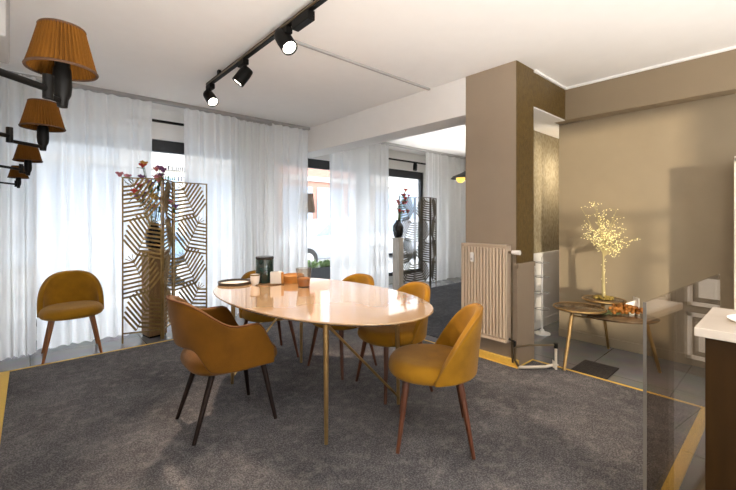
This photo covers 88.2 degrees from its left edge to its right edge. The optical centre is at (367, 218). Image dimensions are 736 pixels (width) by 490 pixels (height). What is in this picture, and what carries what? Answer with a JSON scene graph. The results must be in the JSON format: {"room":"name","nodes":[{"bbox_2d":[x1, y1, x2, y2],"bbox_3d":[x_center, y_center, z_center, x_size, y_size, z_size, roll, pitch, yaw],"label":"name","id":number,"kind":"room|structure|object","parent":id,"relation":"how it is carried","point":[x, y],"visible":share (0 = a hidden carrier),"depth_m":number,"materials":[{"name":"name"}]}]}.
{"room":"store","nodes":[
{"label":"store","id":0,"kind":"room"},
{"bbox_2d":[36,109,425,339],"bbox_3d":[-0.960,-0.045,6.455,8.050,2.670,0.220,0,0,-42],"label":"wall window","id":1,"kind":"structure","parent":0,"point":[160,131],"depth_m":6.46,"materials":[{"name":"white paint"}]},
{"bbox_2d":[36,139,183,326],"bbox_3d":[-2.864,0.070,4.714,2.550,2.160,0.070,0,0,-42],"label":"window","id":2,"kind":"structure","parent":1,"relation":"attached to","point":[161,146],"depth_m":4.91,"materials":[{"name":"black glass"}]},
{"bbox_2d":[168,166,182,170],"bbox_3d":[-2.522,-0.667,5.008,0.212,0.055,0.003,0,0,-42],"label":"lettering","id":3,"kind":"object","parent":2,"relation":"attached to","point":[180,168],"depth_m":5.01,"materials":[{"name":"plastic"}]},
{"bbox_2d":[308,158,329,169],"bbox_3d":[-0.818,0.070,6.535,1.770,2.160,0.070,0,0,-42],"label":"window","id":4,"kind":"structure","parent":1,"relation":"attached to","point":[312,163],"depth_m":6.46,"materials":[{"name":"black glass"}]},
{"bbox_2d":[389,169,422,275],"bbox_3d":[0.576,0.070,7.776,1.600,2.160,0.070,0,0,-42],"label":"window","id":5,"kind":"structure","parent":1,"relation":"attached to","point":[392,172],"depth_m":8.14,"materials":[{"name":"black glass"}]},
{"bbox_2d":[0,277,704,489],"bbox_3d":[1.795,1.350,3.473,8.300,0.120,8.400,0,0,-42],"label":"floor","id":6,"kind":"structure","parent":0,"point":[680,381],"depth_m":3.44,"materials":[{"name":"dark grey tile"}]},
{"bbox_2d":[37,270,103,363],"bbox_3d":[-2.841,0.907,3.645,0.514,0.771,0.552,0,0,-43],"label":"velvet chair","id":7,"kind":"object","parent":6,"relation":"on","point":[71,294],"visible":1,"depth_m":3.67,"materials":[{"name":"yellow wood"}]},
{"bbox_2d":[141,249,167,337],"bbox_3d":[-2.372,0.815,4.214,0.210,0.950,0.210,0,0,37],"label":"pedestal","id":8,"kind":"object","parent":6,"relation":"on","point":[156,288],"visible":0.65,"depth_m":4.13,"materials":[{"name":"brown wood"}]},
{"bbox_2d":[145,223,159,249],"bbox_3d":[-2.372,0.193,4.214,0.180,0.294,0.180,0,0,-42],"label":"vase","id":9,"kind":"object","parent":8,"relation":"on","point":[155,226],"visible":0.38,"depth_m":4.15,"materials":[{"name":"black ceramic"}]},
{"bbox_2d":[115,160,178,226],"bbox_3d":[-2.405,-0.184,4.171,0.629,0.889,0.285,0,0,-42],"label":"flower bouquet","id":10,"kind":"object","parent":9,"relation":"in","point":[142,163],"visible":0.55,"depth_m":4.17,"materials":[{"name":"red plant"}]},
{"bbox_2d":[122,177,206,343],"bbox_3d":[-2.215,0.427,4.277,0.224,1.725,0.948,0,0,32],"label":"folding screen","id":11,"kind":"object","parent":6,"relation":"on","point":[164,272],"visible":0.94,"depth_m":4.09,"materials":[{"name":"wood"}]},
{"bbox_2d":[308,193,314,212],"bbox_3d":[-0.964,0.445,5.970,0.273,1.690,0.273,0,0,-42],"label":"floor lamp","id":12,"kind":"object","parent":6,"relation":"on","point":[311,207],"visible":0.23,"depth_m":5.89,"materials":[{"name":"black metal"}]},
{"bbox_2d":[0,320,704,489],"bbox_3d":[-0.389,1.283,2.841,3.651,0.014,4.030,0,0,-42],"label":"rug","id":13,"kind":"object","parent":6,"relation":"on","point":[105,420],"visible":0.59,"depth_m":2.35,"materials":[{"name":"grey carpet"}]},
{"bbox_2d":[166,295,276,445],"bbox_3d":[-0.929,0.872,2.427,0.654,0.816,0.619,0,0,-40],"label":"velvet armchair","id":14,"kind":"object","parent":13,"relation":"on","point":[213,343],"visible":1,"depth_m":2.18,"materials":[{"name":"brown fabric"}]},
{"bbox_2d":[239,270,298,357],"bbox_3d":[-0.940,0.893,3.557,0.514,0.771,0.552,0,0,-38],"label":"velvet chair","id":15,"kind":"object","parent":13,"relation":"on","point":[248,316],"visible":0.16,"depth_m":3.43,"materials":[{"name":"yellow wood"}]},
{"bbox_2d":[213,278,433,444],"bbox_3d":[-0.416,0.911,2.776,1.970,0.731,1.130,0,0,44],"label":"dining table","id":16,"kind":"object","parent":13,"relation":"on","point":[325,302],"visible":0.78,"depth_m":2.42,"materials":[{"name":"beige wood"}]},
{"bbox_2d":[218,278,250,285],"bbox_3d":[-1.124,0.534,3.203,0.272,0.022,0.272,0,0,-42],"label":"tray","id":17,"kind":"object","parent":16,"relation":"on","point":[239,281],"visible":0.96,"depth_m":3.22,"materials":[{"name":"silver metal"}]},
{"bbox_2d":[256,283,278,285],"bbox_3d":[-0.851,0.541,3.212,0.260,0.008,0.260,0,0,-42],"label":"coaster","id":18,"kind":"object","parent":16,"relation":"on","point":[259,284],"visible":0.34,"depth_m":3.11,"materials":[{"name":"brown wood"}]},
{"bbox_2d":[250,273,259,285],"bbox_3d":[-0.930,0.500,3.128,0.082,0.090,0.082,0,0,-42],"label":"cup","id":19,"kind":"object","parent":18,"relation":"on","point":[255,278],"visible":1,"depth_m":3.10,"materials":[{"name":"white ceramic"}]},
{"bbox_2d":[256,256,273,283],"bbox_3d":[-0.878,0.427,3.228,0.150,0.219,0.150,0,0,-42],"label":"canister","id":20,"kind":"object","parent":18,"relation":"on","point":[264,264],"visible":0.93,"depth_m":3.16,"materials":[{"name":"green glass"}]},
{"bbox_2d":[270,271,283,283],"bbox_3d":[-0.760,0.488,3.172,0.107,0.098,0.044,0,0,-4],"label":"candle","id":21,"kind":"object","parent":18,"relation":"on","point":[276,277],"visible":1,"depth_m":3.15,"materials":[{"name":"white wax"}]},
{"bbox_2d":[284,273,303,283],"bbox_3d":[-0.648,0.512,3.285,0.190,0.066,0.190,0,0,-42],"label":"bowl","id":22,"kind":"object","parent":16,"relation":"on","point":[289,278],"visible":0.73,"depth_m":3.20,"materials":[{"name":"brown wood"}]},
{"bbox_2d":[297,268,311,286],"bbox_3d":[-0.517,0.470,3.054,0.128,0.150,0.128,0,0,-42],"label":"glass candle","id":23,"kind":"object","parent":16,"relation":"on","point":[303,281],"visible":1,"depth_m":3.02,"materials":[{"name":"orange glass"}]},
{"bbox_2d":[307,273,376,379],"bbox_3d":[-0.217,0.893,3.314,0.514,0.771,0.552,0,0,40],"label":"velvet chair","id":24,"kind":"object","parent":13,"relation":"on","point":[357,278],"visible":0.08,"depth_m":3.29,"materials":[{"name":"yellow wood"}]},
{"bbox_2d":[355,282,432,404],"bbox_3d":[0.200,0.893,2.904,0.552,0.771,0.514,0,0,-32],"label":"velvet chair","id":25,"kind":"object","parent":13,"relation":"on","point":[415,332],"visible":0.56,"depth_m":2.74,"materials":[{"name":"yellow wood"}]},
{"bbox_2d":[388,303,482,459],"bbox_3d":[0.397,0.893,2.255,0.552,0.771,0.514,0,0,4],"label":"velvet chair","id":26,"kind":"object","parent":13,"relation":"on","point":[452,360],"visible":1,"depth_m":2.08,"materials":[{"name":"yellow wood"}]},
{"bbox_2d":[392,238,403,289],"bbox_3d":[0.531,0.810,6.712,0.160,0.960,0.160,0,0,37],"label":"pedestal","id":27,"kind":"object","parent":6,"relation":"on","point":[397,242],"visible":0.74,"depth_m":6.65,"materials":[{"name":"grey stone"}]},
{"bbox_2d":[393,220,402,237],"bbox_3d":[0.531,0.175,6.712,0.190,0.310,0.190,0,0,-42],"label":"vase","id":28,"kind":"object","parent":27,"relation":"on","point":[398,226],"visible":1,"depth_m":6.64,"materials":[{"name":"black ceramic"}]},
{"bbox_2d":[396,188,410,219],"bbox_3d":[0.631,-0.160,6.805,0.413,0.782,0.203,0,0,-42],"label":"flower bouquet","id":29,"kind":"object","parent":28,"relation":"in","point":[401,210],"visible":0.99,"depth_m":6.74,"materials":[{"name":"red plant"}]},
{"bbox_2d":[399,197,436,286],"bbox_3d":[0.998,0.440,7.150,0.964,1.700,0.165,0,0,-35],"label":"folding screen","id":30,"kind":"object","parent":6,"relation":"on","point":[432,227],"visible":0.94,"depth_m":7.17,"materials":[{"name":"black metal"}]},
{"bbox_2d":[427,282,460,337],"bbox_3d":[1.782,1.285,6.045,4.100,0.010,2.340,0,0,-42],"label":"carpet","id":31,"kind":"object","parent":6,"relation":"on","point":[445,300],"visible":0.02,"depth_m":5.62,"materials":[{"name":"grey carpet"}]},
{"bbox_2d":[534,257,550,335],"bbox_3d":[1.958,0.860,4.267,0.170,0.860,0.170,0,0,-42],"label":"wire stand","id":32,"kind":"object","parent":6,"relation":"on","point":[541,332],"visible":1,"depth_m":4.26,"materials":[{"name":"white metal"}]},
{"bbox_2d":[570,360,618,379],"bbox_3d":[1.942,1.285,3.248,0.340,0.010,0.270,0,0,-42],"label":"doormat","id":33,"kind":"object","parent":6,"relation":"on","point":[588,367],"visible":0.87,"depth_m":3.23,"materials":[{"name":"black carpet"}]},
{"bbox_2d":[553,295,661,372],"bbox_3d":[2.059,1.026,3.449,0.834,0.538,0.691,0,0,0],"label":"coffee table","id":34,"kind":"object","parent":6,"relation":"on","point":[591,311],"visible":0.93,"depth_m":3.29,"materials":[{"name":"brown wood"}]},
{"bbox_2d":[581,201,637,300],"bbox_3d":[2.260,0.296,3.627,0.576,0.926,0.327,0,0,-9],"label":"tree","id":35,"kind":"object","parent":34,"relation":"on","point":[603,244],"visible":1,"depth_m":3.59,"materials":[{"name":"yellow metal"}]},
{"bbox_2d":[601,303,642,314],"bbox_3d":[2.221,0.791,3.356,0.353,0.097,0.170,0,0,14],"label":"candle holders","id":36,"kind":"object","parent":34,"relation":"on","point":[621,308],"visible":0.98,"depth_m":3.31,"materials":[{"name":"orange glass"}]},
{"bbox_2d":[625,296,638,315],"bbox_3d":[2.348,0.775,3.350,0.101,0.163,0.093,0,0,-28],"label":"folded card","id":37,"kind":"object","parent":34,"relation":"on","point":[635,302],"visible":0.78,"depth_m":3.35,"materials":[{"name":"white paper"}]},
{"bbox_2d":[643,274,718,489],"bbox_3d":[1.408,0.790,1.663,1.123,1.000,0.040,0,0,-38],"label":"glass wall","id":38,"kind":"structure","parent":6,"relation":"on","point":[700,484],"depth_m":1.32,"materials":[{"name":"grey glass"}]},
{"bbox_2d":[694,307,735,489],"bbox_3d":[1.734,0.840,1.102,0.475,0.900,1.141,0,0,-42],"label":"counter","id":39,"kind":"object","parent":6,"relation":"on","point":[719,332],"depth_m":1.35,"materials":[{"name":"brown wood"}]},
{"bbox_2d":[694,307,735,342],"bbox_3d":[1.734,0.406,1.102,0.475,0.032,1.141,0,0,-42],"label":"countertop","id":40,"kind":"structure","parent":39,"relation":"on","point":[716,325],"depth_m":1.38,"materials":[{"name":"white stone"}]},
{"bbox_2d":[727,314,735,321],"bbox_3d":[1.480,0.384,1.391,0.240,0.012,0.240,0,0,-42],"label":"plate","id":41,"kind":"object","parent":39,"relation":"on","point":[732,317],"visible":1,"depth_m":1.47,"materials":[{"name":"white ceramic"}]},
{"bbox_2d":[734,156,735,309],"bbox_3d":[3.327,0.405,2.550,0.346,1.770,1.225,0,0,-42],"label":"tall cabinet","id":42,"kind":"object","parent":6,"relation":"on","point":[734,156],"visible":0.75,"depth_m":2.90,"materials":[{"name":"grey paint"}]},
{"bbox_2d":[0,0,735,159],"bbox_3d":[1.795,-1.440,3.473,8.300,0.120,8.400,0,0,-42],"label":"ceiling","id":43,"kind":"structure","parent":0,"point":[169,50],"depth_m":3.00,"materials":[{"name":"paint"}]},
{"bbox_2d":[0,0,9,63],"bbox_3d":[-1.625,-1.055,1.613,0.138,0.650,0.370,0,0,-42],"label":"trim","id":44,"kind":"structure","parent":43,"relation":"attached to","point":[4,4],"depth_m":1.60,"materials":[{"name":"white"}]},
{"bbox_2d":[152,119,183,125],"bbox_3d":[-2.541,-1.282,4.659,1.800,0.195,0.040,0,0,-42],"label":"track rail","id":45,"kind":"object","parent":43,"relation":"hanging from","point":[153,120],"visible":0.06,"depth_m":4.71,"materials":[{"name":"black metal"}]},
{"bbox_2d":[7,70,465,158],"bbox_3d":[-0.528,-1.363,6.150,7.810,0.035,0.170,0,0,-42],"label":"rail","id":46,"kind":"object","parent":43,"relation":"attached to","point":[240,117],"visible":0.56,"depth_m":4.70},
{"bbox_2d":[0,74,36,360],"bbox_3d":[-3.290,-0.033,3.500,0.354,2.622,0.100,0,0,-42],"label":"curtain","id":47,"kind":"object","parent":46,"relation":"hanging from","point":[18,206],"visible":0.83,"depth_m":3.52,"materials":[{"name":"white fabric"}]},
{"bbox_2d":[36,81,151,349],"bbox_3d":[-2.868,-0.033,4.034,1.004,2.622,0.090,0,0,-42],"label":"curtain","id":48,"kind":"object","parent":46,"relation":"hanging from","point":[79,189],"visible":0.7,"depth_m":4.03,"materials":[{"name":"white fabric"}]},
{"bbox_2d":[184,108,236,315],"bbox_3d":[-1.980,-0.033,4.824,0.658,2.622,0.090,0,0,-42],"label":"curtain","id":49,"kind":"object","parent":46,"relation":"hanging from","point":[210,139],"visible":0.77,"depth_m":4.81,"materials":[{"name":"white fabric"}]},
{"bbox_2d":[236,119,272,314],"bbox_3d":[-1.597,-0.033,5.274,0.635,2.622,0.096,0,0,-42],"label":"curtain","id":50,"kind":"object","parent":46,"relation":"hanging from","point":[254,180],"visible":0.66,"depth_m":5.27,"materials":[{"name":"white fabric"}]},
{"bbox_2d":[272,123,307,276],"bbox_3d":[-1.136,-0.033,5.548,0.603,2.622,0.103,0,0,-42],"label":"curtain","id":51,"kind":"object","parent":46,"relation":"hanging from","point":[289,145],"visible":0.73,"depth_m":5.58,"materials":[{"name":"white fabric"}]},
{"bbox_2d":[330,144,388,288],"bbox_3d":[-0.132,-0.033,6.470,1.331,2.622,0.123,0,0,-42],"label":"curtain","id":52,"kind":"object","parent":46,"relation":"hanging from","point":[359,177],"visible":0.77,"depth_m":6.45,"materials":[{"name":"white fabric"}]},
{"bbox_2d":[426,152,465,280],"bbox_3d":[1.759,-0.033,8.152,1.555,2.622,0.108,0,0,-42],"label":"curtain","id":53,"kind":"object","parent":46,"relation":"hanging from","point":[450,194],"visible":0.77,"depth_m":8.10,"materials":[{"name":"white fabric"}]},
{"bbox_2d":[206,0,326,85],"bbox_3d":[0.213,-1.312,1.729,0.054,0.135,5.400,0,0,-42],"label":"ceiling track","id":54,"kind":"object","parent":43,"relation":"attached to","point":[304,17],"visible":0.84,"depth_m":2.54,"materials":[{"name":"black metal"}]},
{"bbox_2d":[203,83,218,106],"bbox_3d":[-1.532,-1.197,3.692,0.172,0.214,0.104,0,0,39],"label":"track spotlight","id":55,"kind":"object","parent":54,"relation":"hanging from","point":[211,99],"visible":1,"depth_m":3.66,"materials":[{"name":"black metal"}]},
{"bbox_2d":[232,58,252,86],"bbox_3d":[-1.034,-1.196,3.127,0.163,0.215,0.118,0,0,1],"label":"track spotlight","id":56,"kind":"object","parent":54,"relation":"hanging from","point":[244,73],"visible":1,"depth_m":3.09,"materials":[{"name":"black metal"}]},
{"bbox_2d":[274,25,296,55],"bbox_3d":[-0.566,-1.222,2.610,0.121,0.192,0.182,0,0,-42],"label":"track spotlight","id":57,"kind":"object","parent":54,"relation":"hanging from","point":[285,41],"visible":0.96,"depth_m":2.57,"materials":[{"name":"black metal"}]},
{"bbox_2d":[295,40,429,90],"bbox_3d":[0.002,-1.371,3.439,1.736,0.018,0.025,0,0,-42],"label":"trim","id":58,"kind":"structure","parent":43,"relation":"attached to","point":[296,41],"depth_m":3.35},
{"bbox_2d":[308,77,465,157],"bbox_3d":[-0.005,-1.195,4.996,0.324,0.370,3.230,0,0,-42],"label":"beam","id":59,"kind":"structure","parent":43,"relation":"attached to","point":[443,106],"depth_m":4.45,"materials":[{"name":"paint"}]},
{"bbox_2d":[389,158,425,170],"bbox_3d":[0.808,-1.184,7.628,1.850,0.393,0.103,0,0,-42],"label":"track rail","id":60,"kind":"object","parent":43,"relation":"hanging from","point":[415,163],"visible":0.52,"depth_m":7.72,"materials":[{"name":"black metal"}]},
{"bbox_2d":[451,171,465,182],"bbox_3d":[1.308,-0.930,5.073,0.400,0.900,0.400,0,0,-42],"label":"pendant lamp","id":61,"kind":"object","parent":43,"relation":"hanging from","point":[460,178],"visible":0.59,"depth_m":5.01,"materials":[{"name":"black metal"}]},
{"bbox_2d":[534,45,735,89],"bbox_3d":[3.203,-1.369,2.185,0.730,0.022,4.204,0,0,-42],"label":"cove","id":62,"kind":"object","parent":43,"relation":"attached to","point":[539,73],"visible":1,"depth_m":3.50,"materials":[{"name":"white paint"}]},
{"bbox_2d":[466,60,534,365],"bbox_3d":[1.246,-0.045,3.591,0.324,2.670,0.532,0,0,-42],"label":"wall pillar","id":63,"kind":"structure","parent":0,"point":[499,99],"depth_m":3.43,"materials":[{"name":"beige paint"}]},
{"bbox_2d":[479,349,518,367],"bbox_3d":[1.099,1.255,3.489,0.030,0.070,0.590,0,0,-42],"label":"baseboard","id":64,"kind":"structure","parent":63,"relation":"attached to","point":[489,355],"depth_m":3.40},
{"bbox_2d":[461,243,558,369],"bbox_3d":[1.217,0.750,3.345,0.820,1.050,0.232,0,0,31],"label":"radiator","id":65,"kind":"object","parent":63,"relation":"attached to","point":[486,269],"visible":0.84,"depth_m":3.33,"materials":[{"name":"metal"}]},
{"bbox_2d":[534,130,558,330],"bbox_3d":[2.770,-0.045,5.220,4.120,2.670,0.125,0,0,-42],"label":"wall","id":66,"kind":"structure","parent":0,"point":[546,147],"depth_m":4.65,"materials":[{"name":"paper"}]},
{"bbox_2d":[534,73,564,125],"bbox_3d":[1.667,-1.208,3.910,0.730,0.345,0.416,0,0,-42],"label":"wall header","id":67,"kind":"structure","parent":0,"point":[549,98],"depth_m":3.77,"materials":[{"name":"brown paint"}]},
{"bbox_2d":[534,121,580,138],"bbox_3d":[2.419,-1.208,4.510,1.190,0.345,0.520,0,0,-42],"label":"trim","id":68,"kind":"structure","parent":67,"relation":"attached to","point":[552,129],"depth_m":4.39,"materials":[{"name":"white paint"}]},
{"bbox_2d":[559,94,735,356],"bbox_3d":[3.609,-0.045,2.631,0.150,2.670,4.330,0,0,-42],"label":"wall","id":69,"kind":"structure","parent":0,"point":[668,171],"depth_m":3.55,"materials":[{"name":"beige paint"}]},
{"bbox_2d":[559,328,704,367],"bbox_3d":[3.548,1.245,2.576,0.015,0.090,4.330,0,0,-42],"label":"baseboard","id":70,"kind":"structure","parent":69,"relation":"attached to","point":[698,361],"depth_m":3.65,"materials":[{"name":"beige paint"}]},
{"bbox_2d":[556,49,735,124],"bbox_3d":[3.494,-1.210,2.528,0.160,0.340,4.330,0,0,-42],"label":"beam","id":71,"kind":"structure","parent":69,"relation":"attached to","point":[714,75],"depth_m":3.43,"materials":[{"name":"paint"}]},
{"bbox_3d":[-0.951,-0.045,0.572,0.240,2.670,7.320,0,0,-42],"label":"wall","id":72,"kind":"structure","parent":0,"visible":0},
{"bbox_2d":[0,165,28,187],"bbox_3d":[-3.004,-0.344,3.171,0.142,0.219,0.303,0,0,7],"label":"wall lamp","id":73,"kind":"object","parent":72,"relation":"attached to","point":[15,174],"visible":0.67,"depth_m":3.21,"materials":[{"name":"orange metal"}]},
{"bbox_2d":[16,177,20,187],"bbox_3d":[-2.995,-0.327,3.252,0.038,0.123,0.038,0,0,-42],"label":"socket","id":74,"kind":"object","parent":73,"relation":"attached to","point":[18,180],"depth_m":3.24,"materials":[{"name":"black metal"}]},
{"bbox_2d":[0,144,42,175],"bbox_3d":[-2.078,-0.344,2.176,0.142,0.219,0.408,0,0,4],"label":"wall lamp","id":75,"kind":"object","parent":72,"relation":"attached to","point":[29,155],"visible":0.78,"depth_m":2.27,"materials":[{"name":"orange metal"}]},
{"bbox_2d":[24,160,31,175],"bbox_3d":[-2.069,-0.327,2.309,0.038,0.123,0.038,0,0,-42],"label":"socket","id":76,"kind":"object","parent":75,"relation":"attached to","point":[27,163],"depth_m":2.30,"materials":[{"name":"black metal"}]},
{"bbox_2d":[0,98,65,150],"bbox_3d":[-1.286,-0.344,1.330,0.142,0.219,0.427,0,0,11],"label":"wall lamp","id":77,"kind":"object","parent":72,"relation":"attached to","point":[43,116],"visible":0.99,"depth_m":1.44,"materials":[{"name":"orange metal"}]},
{"bbox_2d":[36,125,48,150],"bbox_3d":[-1.259,-0.327,1.470,0.038,0.123,0.038,0,0,-42],"label":"socket","id":78,"kind":"object","parent":77,"relation":"attached to","point":[42,136],"depth_m":1.46,"materials":[{"name":"black metal"}]},
{"bbox_2d":[0,18,98,108],"bbox_3d":[-0.762,-0.344,0.760,0.142,0.219,0.433,0,0,14],"label":"wall lamp","id":79,"kind":"object","parent":72,"relation":"attached to","point":[58,50],"visible":1,"depth_m":0.87,"materials":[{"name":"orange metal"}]},
{"bbox_2d":[52,61,71,108],"bbox_3d":[-0.725,-0.327,0.901,0.038,0.123,0.038,0,0,-42],"label":"socket","id":80,"kind":"object","parent":79,"relation":"attached to","point":[62,73],"depth_m":0.89,"materials":[{"name":"black metal"}]},
{"label":"outside","id":81,"kind":"structure","parent":0,"visible":0},
{"bbox_2d":[36,263,416,318],"bbox_3d":[-0.035,1.425,15.078,100.000,0.230,11.430,0,0,-42],"label":"pavement","id":82,"kind":"structure","parent":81,"point":[391,266],"depth_m":6.95,"materials":[{"name":"grey"}]},
{"bbox_2d":[152,152,184,234],"bbox_3d":[-8.846,-3.940,18.735,6.660,10.500,6.250,0,0,-42],"label":"building","id":83,"kind":"structure","parent":82,"relation":"on","point":[165,159],"depth_m":15.58,"materials":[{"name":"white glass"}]},
{"bbox_2d":[307,259,329,278],"bbox_3d":[-0.932,1.065,7.781,0.754,0.490,0.426,0,0,-42],"label":"planter","id":84,"kind":"object","parent":82,"relation":"on","point":[322,271],"visible":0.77,"depth_m":7.62,"materials":[{"name":"green plant"}]},
{"bbox_2d":[308,168,329,218],"bbox_3d":[-3.991,-4.940,23.057,6.260,12.500,6.250,0,0,-42],"label":"building","id":85,"kind":"structure","parent":82,"relation":"on","point":[318,179],"depth_m":20.41,"materials":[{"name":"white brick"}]},
{"bbox_2d":[389,177,416,231],"bbox_3d":[0.789,-4.440,27.312,6.460,11.500,6.250,0,0,-42],"label":"building","id":86,"kind":"structure","parent":82,"relation":"on","point":[397,185],"depth_m":24.45,"materials":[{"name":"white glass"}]},
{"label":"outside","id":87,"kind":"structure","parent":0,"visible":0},
{"bbox_2d":[36,251,416,305],"bbox_3d":[-8.339,1.485,24.407,100.000,0.110,32.450,0,0,-42],"label":"street","id":88,"kind":"structure","parent":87,"point":[390,256],"depth_m":13.08,"materials":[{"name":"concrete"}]},
{"bbox_2d":[36,219,184,297],"bbox_3d":[-5.481,0.706,7.974,4.216,1.449,1.780,0,0,-42],"label":"car","id":89,"kind":"object","parent":88,"relation":"on","point":[178,248],"visible":0.03,"depth_m":8.09,"materials":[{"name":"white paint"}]},
{"bbox_2d":[308,218,392,262],"bbox_3d":[-1.224,0.706,11.764,4.216,1.449,1.780,0,0,-42],"label":"car","id":90,"kind":"object","parent":88,"relation":"on","point":[318,229],"visible":0.07,"depth_m":10.61,"materials":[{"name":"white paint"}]},
{"bbox_2d":[389,219,416,254],"bbox_3d":[2.453,0.706,15.304,4.216,1.449,1.780,0,0,-42],"label":"car","id":91,"kind":"object","parent":88,"relation":"on","point":[390,233],"visible":0.02,"depth_m":14.03,"materials":[{"name":"white paint"}]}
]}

